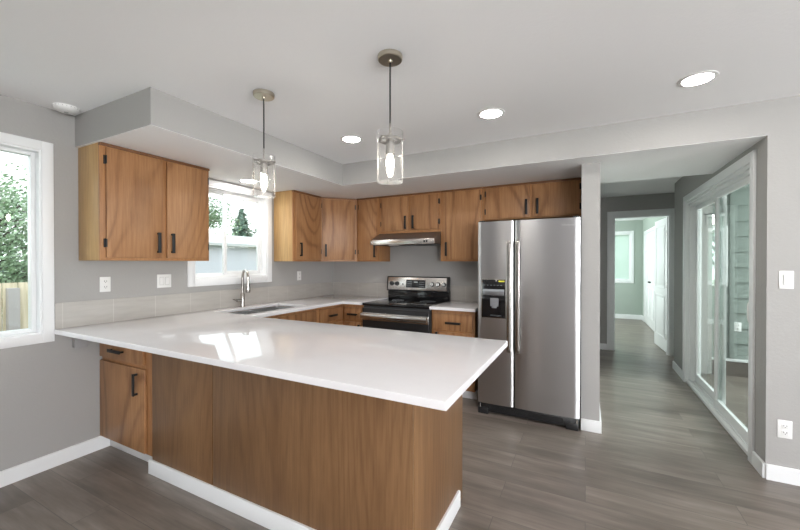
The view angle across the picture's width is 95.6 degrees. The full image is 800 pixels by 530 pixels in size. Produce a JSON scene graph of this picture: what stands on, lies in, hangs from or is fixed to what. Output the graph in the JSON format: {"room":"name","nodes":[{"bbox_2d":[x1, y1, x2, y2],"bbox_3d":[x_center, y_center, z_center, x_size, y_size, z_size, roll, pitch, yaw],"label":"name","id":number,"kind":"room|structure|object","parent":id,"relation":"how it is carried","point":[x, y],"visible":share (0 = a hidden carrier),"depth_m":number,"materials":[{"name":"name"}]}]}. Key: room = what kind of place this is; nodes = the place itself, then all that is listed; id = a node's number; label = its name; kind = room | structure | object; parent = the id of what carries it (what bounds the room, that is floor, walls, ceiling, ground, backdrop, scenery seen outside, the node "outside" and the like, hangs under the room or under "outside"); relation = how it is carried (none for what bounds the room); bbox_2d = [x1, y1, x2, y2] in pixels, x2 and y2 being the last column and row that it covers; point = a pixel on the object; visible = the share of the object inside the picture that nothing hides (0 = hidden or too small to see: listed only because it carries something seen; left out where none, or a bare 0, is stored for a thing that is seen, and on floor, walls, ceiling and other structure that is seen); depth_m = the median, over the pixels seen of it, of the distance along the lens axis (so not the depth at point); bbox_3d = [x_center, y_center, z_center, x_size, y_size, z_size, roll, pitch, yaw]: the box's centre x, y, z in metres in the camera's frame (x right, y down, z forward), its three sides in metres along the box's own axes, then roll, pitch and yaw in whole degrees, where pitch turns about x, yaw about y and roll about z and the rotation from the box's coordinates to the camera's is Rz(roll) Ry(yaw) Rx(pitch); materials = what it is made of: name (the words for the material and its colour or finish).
{"room":"kitchen","nodes":[
{"label":"kitchen","id":0,"kind":"room"},
{"bbox_2d":[0,95,332,470],"bbox_3d":[-2.717,0.563,1.959,0.140,3.240,7.680,0,0,27],"label":"wall","id":1,"kind":"structure","parent":0,"point":[50,391],"depth_m":2.53,"materials":[{"name":"grey paint"}]},
{"bbox_2d":[0,132,54,348],"bbox_3d":[-2.846,-0.147,1.653,0.126,1.345,1.905,0,0,27],"label":"window","id":2,"kind":"structure","parent":1,"relation":"in","point":[40,154],"depth_m":2.43,"materials":[{"name":"white"}]},
{"bbox_2d":[0,436,109,487],"bbox_3d":[-3.277,1.343,0.703,0.014,0.097,4.645,0,0,27],"label":"baseboard","id":3,"kind":"structure","parent":1,"relation":"attached to","point":[11,475],"depth_m":2.46,"materials":[{"name":"white wood"}]},
{"bbox_2d":[72,338,87,348],"bbox_3d":[-2.287,0.553,2.591,0.049,0.071,0.077,0,0,27],"label":"junction box","id":4,"kind":"object","parent":1,"relation":"attached to","point":[76,343],"visible":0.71,"depth_m":2.57,"materials":[{"name":"grey"}]},
{"bbox_2d":[100,277,110,291],"bbox_3d":[-2.229,0.146,2.744,0.010,0.114,0.070,0,0,27],"label":"wall outlet","id":5,"kind":"object","parent":1,"relation":"attached to","point":[105,282],"visible":1,"depth_m":2.74,"materials":[{"name":"white plastic"}]},
{"bbox_2d":[78,142,209,260],"bbox_3d":[-1.967,-0.436,2.877,0.348,0.804,0.802,0,0,27],"label":"upper cabinet","id":6,"kind":"object","parent":1,"relation":"attached to","point":[133,205],"visible":1,"depth_m":2.67,"materials":[{"name":"brown wood"}]},
{"bbox_2d":[157,274,170,287],"bbox_3d":[-2.030,0.138,3.128,0.012,0.114,0.117,0,0,27],"label":"light switch","id":7,"kind":"object","parent":1,"relation":"attached to","point":[163,280],"visible":1,"depth_m":3.12,"materials":[{"name":"white plastic"}]},
{"bbox_2d":[55,282,332,328],"bbox_3d":[-1.661,0.343,3.854,0.009,0.177,3.080,0,0,27],"label":"backsplash","id":8,"kind":"structure","parent":1,"relation":"attached to","point":[81,313],"depth_m":3.15,"materials":[{"name":"white tile"}]},
{"bbox_2d":[75,87,342,184],"bbox_3d":[-1.461,-0.954,3.220,0.935,0.223,1.914,0,0,27],"label":"ceiling soffit","id":9,"kind":"structure","parent":1,"relation":"attached to","point":[148,106],"depth_m":2.48,"materials":[{"name":"grey paint"}]},
{"bbox_2d":[187,180,271,286],"bbox_3d":[-1.759,-0.313,3.772,0.126,1.021,0.992,0,0,27],"label":"window","id":10,"kind":"structure","parent":1,"relation":"in","point":[263,273],"depth_m":3.87,"materials":[{"name":"white"}]},
{"bbox_2d":[274,190,321,260],"bbox_3d":[-1.205,-0.445,4.362,0.348,0.804,0.484,0,0,27],"label":"upper cabinet","id":11,"kind":"object","parent":1,"relation":"attached to","point":[297,214],"visible":1,"depth_m":4.19,"materials":[{"name":"brown wood"}]},
{"bbox_2d":[297,271,300,279],"bbox_3d":[-1.277,0.136,4.601,0.010,0.114,0.070,0,0,27],"label":"wall outlet","id":12,"kind":"object","parent":1,"relation":"attached to","point":[298,272],"visible":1,"depth_m":4.59,"materials":[{"name":"white plastic"}]},
{"bbox_2d":[309,197,361,261],"bbox_3d":[-0.832,-0.448,4.797,0.617,0.804,0.634,0,0,27],"label":"upper cabinet","id":13,"kind":"object","parent":1,"relation":"attached to","point":[338,215],"visible":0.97,"depth_m":4.58,"materials":[{"name":"brown wood"}]},
{"bbox_2d":[0,0,799,163],"bbox_3d":[0.475,-1.102,-0.351,7.920,0.120,6.501,0,0,27],"label":"ceiling","id":14,"kind":"structure","parent":0,"point":[552,66],"depth_m":1.87,"materials":[{"name":"white paint"}]},
{"bbox_2d":[52,103,79,114],"bbox_3d":[-2.238,-1.041,2.433,0.139,0.038,0.139,0,0,27],"label":"smoke detector","id":15,"kind":"object","parent":14,"relation":"attached to","point":[64,108],"visible":1,"depth_m":2.40,"materials":[{"name":"white plastic"}]},
{"bbox_2d":[252,89,275,198],"bbox_3d":[-0.841,-0.740,2.237,0.134,0.638,0.138,0,0,27],"label":"pendant light","id":16,"kind":"object","parent":14,"relation":"hanging from","point":[264,95],"visible":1,"depth_m":2.23,"materials":[{"name":"silver metal"}]},
{"bbox_2d":[260,148,267,174],"bbox_3d":[-0.840,-0.639,2.241,0.044,0.160,0.044,0,0,27],"label":"socket","id":17,"kind":"object","parent":16,"relation":"attached to","point":[263,164],"depth_m":2.23,"materials":[{"name":"grey metal"}]},
{"bbox_2d":[340,135,362,142],"bbox_3d":[-0.409,-1.061,3.063,0.188,0.006,0.188,0,0,27],"label":"recessed light","id":18,"kind":"object","parent":14,"relation":"in","point":[347,138],"visible":1,"depth_m":3.05,"materials":[{"name":"white plastic"}]},
{"bbox_2d":[378,49,403,181],"bbox_3d":[-0.051,-0.737,1.832,0.134,0.638,0.138,0,0,27],"label":"pendant light","id":19,"kind":"object","parent":14,"relation":"hanging from","point":[389,58],"visible":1,"depth_m":1.82,"materials":[{"name":"silver metal"}]},
{"bbox_2d":[386,123,393,155],"bbox_3d":[-0.050,-0.636,1.835,0.044,0.160,0.044,0,0,27],"label":"socket","id":20,"kind":"object","parent":19,"relation":"attached to","point":[389,141],"depth_m":1.82,"materials":[{"name":"grey metal"}]},
{"bbox_2d":[477,108,504,118],"bbox_3d":[0.637,-1.058,2.540,0.188,0.006,0.188,0,0,27],"label":"recessed light","id":21,"kind":"object","parent":14,"relation":"in","point":[490,113],"visible":1,"depth_m":2.53,"materials":[{"name":"white plastic"}]},
{"bbox_2d":[677,70,719,86],"bbox_3d":[1.692,-1.054,2.062,0.188,0.006,0.188,0,0,27],"label":"recessed light","id":22,"kind":"object","parent":14,"relation":"in","point":[699,78],"visible":1,"depth_m":2.05,"materials":[{"name":"white plastic"}]},
{"bbox_2d":[0,318,799,529],"bbox_3d":[2.207,1.436,3.042,7.920,0.120,14.090,0,0,27],"label":"floor","id":23,"kind":"structure","parent":0,"point":[514,478],"depth_m":2.32,"materials":[{"name":"grey wood"}]},
{"bbox_2d":[100,343,152,461],"bbox_3d":[-1.786,0.923,2.879,0.677,0.909,0.778,0,0,27],"label":"base cabinet","id":24,"kind":"object","parent":23,"relation":"on","point":[125,373],"visible":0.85,"depth_m":2.55,"materials":[{"name":"brown wood"}]},
{"bbox_2d":[230,306,316,321],"bbox_3d":[-1.375,0.918,3.668,0.689,0.909,0.913,0,0,27],"label":"base cabinet","id":25,"kind":"object","parent":23,"relation":"on","point":[310,315],"visible":0.02,"depth_m":3.71,"materials":[{"name":"brown wood"}]},
{"bbox_2d":[148,353,461,529],"bbox_3d":[-0.637,0.927,2.282,1.941,0.909,0.729,0,0,27],"label":"base cabinet","id":26,"kind":"object","parent":23,"relation":"on","point":[274,453],"visible":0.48,"depth_m":1.86,"materials":[{"name":"brown wood"}]},
{"bbox_2d":[54,294,507,410],"bbox_3d":[-0.405,0.450,3.206,2.833,0.030,3.087,0,0,27],"label":"countertop","id":27,"kind":"structure","parent":26,"relation":"on","point":[428,370],"depth_m":1.93,"materials":[{"name":"white stone"}]},
{"bbox_2d":[233,269,250,306],"bbox_3d":[-1.578,0.237,3.671,0.199,0.390,0.135,0,0,27],"label":"faucet","id":28,"kind":"object","parent":27,"relation":"on","point":[241,300],"visible":0.99,"depth_m":3.71,"materials":[{"name":"grey metal"}]},
{"bbox_2d":[233,306,291,314],"bbox_3d":[-1.366,0.558,3.635,0.439,0.185,0.799,0,0,27],"label":"sink","id":29,"kind":"object","parent":27,"relation":"in","point":[276,307],"visible":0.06,"depth_m":3.87,"materials":[{"name":"silver metal"}]},
{"bbox_2d":[233,311,258,314],"bbox_3d":[-1.461,0.560,3.450,0.439,0.183,0.383,0,0,27],"label":"basin","id":30,"kind":"object","parent":29,"relation":"in","point":[241,312],"depth_m":3.67,"materials":[{"name":"silver metal"}]},
{"bbox_2d":[252,306,291,311],"bbox_3d":[-1.275,0.558,3.813,0.439,0.183,0.398,0,0,27],"label":"basin","id":31,"kind":"object","parent":29,"relation":"in","point":[277,307],"depth_m":3.98,"materials":[{"name":"silver metal"}]},
{"bbox_2d":[317,304,342,324],"bbox_3d":[-0.910,0.912,4.574,0.689,0.909,1.119,0,0,27],"label":"base cabinet","id":32,"kind":"object","parent":23,"relation":"on","point":[333,314],"visible":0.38,"depth_m":4.13,"materials":[{"name":"brown wood"}]},
{"bbox_2d":[343,304,363,326],"bbox_3d":[-0.420,0.912,4.559,0.298,0.909,0.699,0,0,27],"label":"base cabinet","id":33,"kind":"object","parent":23,"relation":"on","point":[351,312],"visible":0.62,"depth_m":4.27,"materials":[{"name":"brown wood"}]},
{"bbox_2d":[360,276,450,333],"bbox_3d":[0.074,0.757,4.263,0.844,1.222,0.746,0,0,27],"label":"range","id":34,"kind":"object","parent":23,"relation":"on","point":[408,302],"visible":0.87,"depth_m":4.14,"materials":[{"name":"grey metal"}]},
{"bbox_2d":[362,298,446,308],"bbox_3d":[0.075,0.448,4.256,0.838,0.030,0.603,0,0,27],"label":"cooktop","id":35,"kind":"object","parent":34,"relation":"in","point":[388,303],"depth_m":4.15,"materials":[{"name":"grey glass"}]},
{"bbox_2d":[432,309,477,399],"bbox_3d":[0.679,0.915,3.995,0.463,0.909,0.699,0,0,27],"label":"base cabinet","id":36,"kind":"object","parent":23,"relation":"on","point":[444,322],"visible":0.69,"depth_m":3.70,"materials":[{"name":"brown wood"}]},
{"bbox_2d":[429,300,477,311],"bbox_3d":[0.684,0.445,3.984,0.485,0.030,0.709,0,0,27],"label":"countertop","id":37,"kind":"structure","parent":36,"relation":"on","point":[453,305],"depth_m":3.77,"materials":[{"name":"white stone"}]},
{"bbox_2d":[478,216,580,430],"bbox_3d":[1.277,0.482,3.517,0.850,1.783,0.882,0,0,27],"label":"refrigerator","id":38,"kind":"object","parent":23,"relation":"on","point":[529,270],"visible":1,"depth_m":3.15,"materials":[{"name":"grey metal"}]},
{"bbox_2d":[75,125,766,198],"bbox_3d":[0.286,-0.840,2.965,4.277,0.002,3.053,0,0,27],"label":"soffit underside","id":39,"kind":"structure","parent":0,"point":[707,157],"depth_m":3.16,"materials":[{"name":"white paint"}]},
{"bbox_2d":[238,179,257,182],"bbox_3d":[-1.520,-0.842,3.639,0.188,0.006,0.188,0,0,27],"label":"recessed light","id":40,"kind":"object","parent":39,"relation":"in","point":[240,180],"visible":0.93,"depth_m":3.61,"materials":[{"name":"white plastic"}]},
{"bbox_2d":[333,232,580,396],"bbox_3d":[0.491,0.258,4.548,3.205,2.217,0.120,0,0,27],"label":"wall","id":41,"kind":"structure","parent":0,"point":[425,261],"depth_m":4.64,"materials":[{"name":"grey paint"}]},
{"bbox_2d":[357,197,389,261],"bbox_3d":[-0.351,-0.448,4.705,0.319,0.804,0.348,0,0,27],"label":"upper cabinet","id":42,"kind":"object","parent":41,"relation":"attached to","point":[367,208],"visible":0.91,"depth_m":4.58,"materials":[{"name":"brown wood"}]},
{"bbox_2d":[333,282,477,300],"bbox_3d":[0.068,0.337,4.694,2.301,0.177,0.009,0,0,27],"label":"backsplash","id":43,"kind":"structure","parent":41,"relation":"attached to","point":[459,293],"depth_m":4.89,"materials":[{"name":"white tile"}]},
{"bbox_2d":[370,232,440,246],"bbox_3d":[0.120,-0.304,4.380,0.823,0.156,0.492,0,0,27],"label":"range hood","id":44,"kind":"object","parent":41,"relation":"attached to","point":[424,238],"visible":0.94,"depth_m":4.20,"materials":[{"name":"silver metal"}]},
{"bbox_2d":[389,244,415,245],"bbox_3d":[0.029,-0.234,4.209,0.330,0.018,0.087,0,0,27],"label":"lamp","id":45,"kind":"object","parent":44,"relation":"on","point":[389,244],"depth_m":4.19,"materials":[{"name":"silver metal"}]},
{"bbox_2d":[378,191,440,233],"bbox_3d":[0.157,-0.616,4.444,0.817,0.463,0.348,0,0,27],"label":"upper cabinet","id":46,"kind":"object","parent":41,"relation":"attached to","point":[414,212],"visible":0.96,"depth_m":4.30,"materials":[{"name":"brown wood"}]},
{"bbox_2d":[440,187,482,260],"bbox_3d":[0.735,-0.444,4.148,0.477,0.804,0.348,0,0,27],"label":"upper cabinet","id":47,"kind":"object","parent":41,"relation":"attached to","point":[461,209],"visible":0.79,"depth_m":4.02,"materials":[{"name":"brown wood"}]},
{"bbox_2d":[482,177,581,221],"bbox_3d":[1.376,-0.661,3.818,0.957,0.365,0.348,0,0,27],"label":"upper cabinet","id":48,"kind":"object","parent":41,"relation":"attached to","point":[560,198],"visible":0.98,"depth_m":3.67,"materials":[{"name":"brown wood"}]},
{"bbox_2d":[343,95,799,469],"bbox_3d":[2.050,0.159,2.575,7.780,2.440,0.130,0,0,27],"label":"wall","id":49,"kind":"structure","parent":0,"point":[778,385],"depth_m":2.37,"materials":[{"name":"grey paint"}]},
{"bbox_2d":[765,463,799,485],"bbox_3d":[3.858,1.337,1.575,3.363,0.097,0.014,0,0,27],"label":"baseboard","id":50,"kind":"structure","parent":49,"relation":"attached to","point":[776,473],"depth_m":2.30,"materials":[{"name":"white wood"}]},
{"bbox_2d":[777,419,792,438],"bbox_3d":[2.442,1.043,2.301,0.070,0.114,0.010,0,0,27],"label":"wall outlet","id":51,"kind":"object","parent":49,"relation":"attached to","point":[784,428],"visible":1,"depth_m":2.30,"materials":[{"name":"white plastic"}]},
{"bbox_2d":[781,430,788,435],"bbox_3d":[2.441,1.064,2.299,0.034,0.029,0.003,0,0,27],"label":"receptacle","id":52,"kind":"object","parent":51,"relation":"attached to","point":[783,432],"depth_m":2.30,"materials":[{"name":"white plastic"}]},
{"bbox_2d":[782,424,788,428],"bbox_3d":[2.441,1.022,2.299,0.034,0.029,0.003,0,0,27],"label":"receptacle","id":53,"kind":"object","parent":51,"relation":"attached to","point":[784,426],"depth_m":2.30,"materials":[{"name":"white plastic"}]},
{"bbox_2d":[779,271,793,288],"bbox_3d":[2.443,0.094,2.293,0.070,0.114,0.012,0,0,27],"label":"light switch","id":54,"kind":"object","parent":49,"relation":"attached to","point":[786,278],"visible":1,"depth_m":2.29,"materials":[{"name":"white plastic"}]},
{"bbox_2d":[581,162,599,420],"bbox_3d":[2.325,0.259,4.462,0.137,2.217,3.292,0,0,27],"label":"wall partition","id":55,"kind":"structure","parent":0,"point":[590,216],"depth_m":3.00,"materials":[{"name":"grey paint"}]},
{"bbox_2d":[581,412,601,433],"bbox_3d":[2.325,1.319,4.453,0.151,0.097,3.290,0,0,27],"label":"baseboard","id":56,"kind":"structure","parent":55,"relation":"attached to","point":[588,425],"depth_m":2.99,"materials":[{"name":"white wood"}]},
{"bbox_2d":[615,220,642,314],"bbox_3d":[4.758,0.114,9.552,2.711,2.440,0.140,0,0,27],"label":"wall","id":57,"kind":"structure","parent":0,"point":[628,296],"depth_m":8.95,"materials":[{"name":"grey paint"}]},
{"bbox_2d":[615,231,633,282],"bbox_3d":[5.052,-0.200,9.373,1.665,1.300,0.126,0,0,27],"label":"window","id":58,"kind":"structure","parent":57,"relation":"in","point":[624,240],"depth_m":9.10,"materials":[{"name":"white"}]},
{"bbox_2d":[615,314,641,319],"bbox_3d":[4.723,1.279,9.491,2.711,0.110,0.014,0,0,27],"label":"baseboard","id":59,"kind":"structure","parent":57,"relation":"attached to","point":[622,316],"depth_m":9.00,"materials":[{"name":"white"}]},
{"bbox_2d":[600,193,674,343],"bbox_3d":[3.680,0.139,5.686,1.440,2.440,0.124,0,0,27],"label":"wall","id":60,"kind":"structure","parent":0,"point":[663,200],"depth_m":5.80,"materials":[{"name":"grey paint"}]},
{"bbox_2d":[600,343,606,349],"bbox_3d":[3.223,1.310,5.851,0.203,0.097,0.014,0,0,27],"label":"baseboard","id":61,"kind":"structure","parent":60,"relation":"attached to","point":[603,346],"depth_m":5.82,"materials":[{"name":"white"}]},
{"bbox_2d":[607,208,674,355],"bbox_3d":[3.908,0.255,5.986,0.893,2.205,0.896,0,0,27],"label":"door","id":62,"kind":"structure","parent":60,"relation":"in","point":[664,228],"depth_m":5.76,"materials":[{"name":"white wood"}]},
{"bbox_2d":[600,176,682,220],"bbox_3d":[3.345,-1.148,6.734,3.000,0.120,6.450,0,0,27],"label":"ceiling","id":63,"kind":"structure","parent":0,"point":[661,185],"depth_m":5.11,"materials":[{"name":"white paint"}]},
{"bbox_2d":[642,217,665,314],"bbox_3d":[5.157,0.129,7.218,0.129,2.440,3.950,0,0,27],"label":"wall","id":64,"kind":"structure","parent":0,"point":[648,223],"depth_m":8.46,"materials":[{"name":"grey paint"}]},
{"bbox_2d":[643,226,654,330],"bbox_3d":[5.315,0.281,7.717,0.056,2.130,1.980,0,0,27],"label":"door","id":65,"kind":"structure","parent":64,"relation":"in","point":[649,235],"depth_m":7.80,"materials":[{"name":"white wood"}]},
{"bbox_2d":[701,204,712,373],"bbox_3d":[3.818,0.146,4.628,0.228,2.440,0.120,0,0,27],"label":"wall","id":66,"kind":"structure","parent":0,"point":[706,280],"depth_m":4.55,"materials":[{"name":"grey paint"}]},
{"bbox_2d":[674,142,758,452],"bbox_3d":[3.087,0.153,3.594,0.140,2.440,2.629,0,0,27],"label":"wall","id":67,"kind":"structure","parent":0,"point":[684,185],"depth_m":4.42,"materials":[{"name":"grey paint"}]},
{"bbox_2d":[672,361,681,378],"bbox_3d":[3.491,1.318,4.559,0.014,0.097,0.556,0,0,27],"label":"baseboard","id":68,"kind":"structure","parent":67,"relation":"attached to","point":[678,370],"depth_m":4.54,"materials":[{"name":"white"}]},
{"bbox_2d":[682,150,756,464],"bbox_3d":[2.961,0.289,3.368,0.156,2.171,2.036,0,0,27],"label":"door","id":69,"kind":"structure","parent":67,"relation":"in","point":[742,173],"depth_m":3.37,"materials":[{"name":"white"}]},
{"bbox_2d":[752,451,764,477],"bbox_3d":[2.397,1.332,2.426,0.014,0.097,0.167,0,0,27],"label":"baseboard","id":70,"kind":"structure","parent":67,"relation":"attached to","point":[758,463],"depth_m":2.41,"materials":[{"name":"white wood"}]},
{"bbox_2d":[701,373,747,427],"bbox_3d":[4.946,1.459,2.666,4.023,0.120,2.659,0,0,27],"label":"floor","id":71,"kind":"structure","parent":0,"point":[736,387],"depth_m":3.90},
{"bbox_2d":[712,185,748,359],"bbox_3d":[5.104,0.080,4.061,3.023,2.180,0.076,0,0,27],"label":"wall","id":72,"kind":"structure","parent":0,"point":[741,287],"depth_m":4.49,"materials":[{"name":"grey"}]},
{"bbox_2d":[704,213,714,225],"bbox_3d":[3.897,-0.569,4.582,0.112,0.147,0.128,0,0,27],"label":"wall lantern","id":73,"kind":"object","parent":72,"relation":"attached to","point":[713,214],"visible":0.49,"depth_m":4.52,"materials":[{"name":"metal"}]},
{"bbox_2d":[712,225,727,285],"bbox_3d":[4.032,-0.114,4.607,0.180,0.760,0.080,0,0,27],"label":"window","id":74,"kind":"structure","parent":72,"relation":"in","point":[727,225],"depth_m":4.53,"materials":[{"name":"white plastic"}]},
{"bbox_2d":[712,360,747,377],"bbox_3d":[5.105,1.280,4.072,3.023,0.220,0.070,0,0,27],"label":"baseboard","id":75,"kind":"structure","parent":72,"relation":"attached to","point":[737,369],"depth_m":4.51,"materials":[{"name":"grey"}]},
{"bbox_2d":[712,357,747,362],"bbox_3d":[5.086,1.187,4.034,3.023,0.035,0.012,0,0,27],"label":"trim","id":76,"kind":"structure","parent":72,"relation":"attached to","point":[727,359],"depth_m":4.50,"materials":[{"name":"white"}]},
{"bbox_2d":[729,191,734,358],"bbox_3d":[4.132,0.077,4.517,0.048,2.180,0.016,0,0,27],"label":"trim","id":77,"kind":"structure","parent":72,"relation":"attached to","point":[732,195],"depth_m":4.51,"materials":[{"name":"grey"}]},
{"bbox_2d":[734,322,740,331],"bbox_3d":[4.185,0.767,4.495,0.070,0.114,0.010,0,0,27],"label":"wall outlet","id":78,"kind":"object","parent":72,"relation":"attached to","point":[737,325],"visible":1,"depth_m":4.49,"materials":[{"name":"white plastic"}]},
{"label":"outside","id":79,"kind":"structure","parent":0,"visible":0},
{"bbox_3d":[-4.335,2.183,13.476,100.000,0.150,100.000,0,0,27],"label":"ground","id":80,"kind":"structure","parent":79,"visible":0},
{"bbox_2d":[0,163,27,287],"bbox_3d":[-8.655,-0.130,7.653,4.488,4.611,3.882,0,0,38],"label":"leafy tree","id":81,"kind":"object","parent":80,"relation":"on","point":[18,271],"visible":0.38,"depth_m":7.65,"materials":[{"name":"green plant"}]},
{"bbox_2d":[0,282,27,330],"bbox_3d":[-6.031,1.223,3.533,0.170,1.940,5.170,0,0,27],"label":"fence","id":82,"kind":"object","parent":80,"relation":"on","point":[13,300],"visible":0.19,"depth_m":4.92,"materials":[{"name":"beige wood"}]},
{"bbox_2d":[209,193,241,235],"bbox_3d":[-12.154,-1.331,21.912,4.963,6.825,4.901,0,0,35],"label":"leafy tree","id":83,"kind":"object","parent":80,"relation":"on","point":[213,216],"visible":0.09,"depth_m":22.44,"materials":[{"name":"green plant"}]},
{"bbox_2d":[195,234,256,272],"bbox_3d":[-5.832,0.581,11.620,3.420,3.120,5.850,0,0,27],"label":"building","id":84,"kind":"structure","parent":80,"relation":"on","point":[241,250],"depth_m":10.43,"materials":[{"name":"grey"}]},
{"bbox_2d":[230,208,253,236],"bbox_3d":[-13.020,-1.305,29.788,4.318,6.738,4.214,0,1,-43],"label":"fir tree","id":85,"kind":"object","parent":80,"relation":"on","point":[244,223],"visible":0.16,"depth_m":29.54,"materials":[{"name":"green plant"}]},
{"bbox_2d":[712,228,720,283],"bbox_3d":[7.504,-0.062,8.488,2.193,4.467,2.389,0,0,-26],"label":"leafy tree","id":86,"kind":"object","parent":80,"relation":"on","point":[713,231],"visible":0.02,"depth_m":8.44,"materials":[{"name":"green plant"}]},
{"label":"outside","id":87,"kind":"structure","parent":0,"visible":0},
{"bbox_2d":[209,198,255,215],"bbox_3d":[-8.762,-3.970,17.953,0.023,3.322,16.004,0,0,27],"label":"power lines","id":88,"kind":"object","parent":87,"point":[210,198],"visible":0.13,"depth_m":18.70,"materials":[{"name":"black"}]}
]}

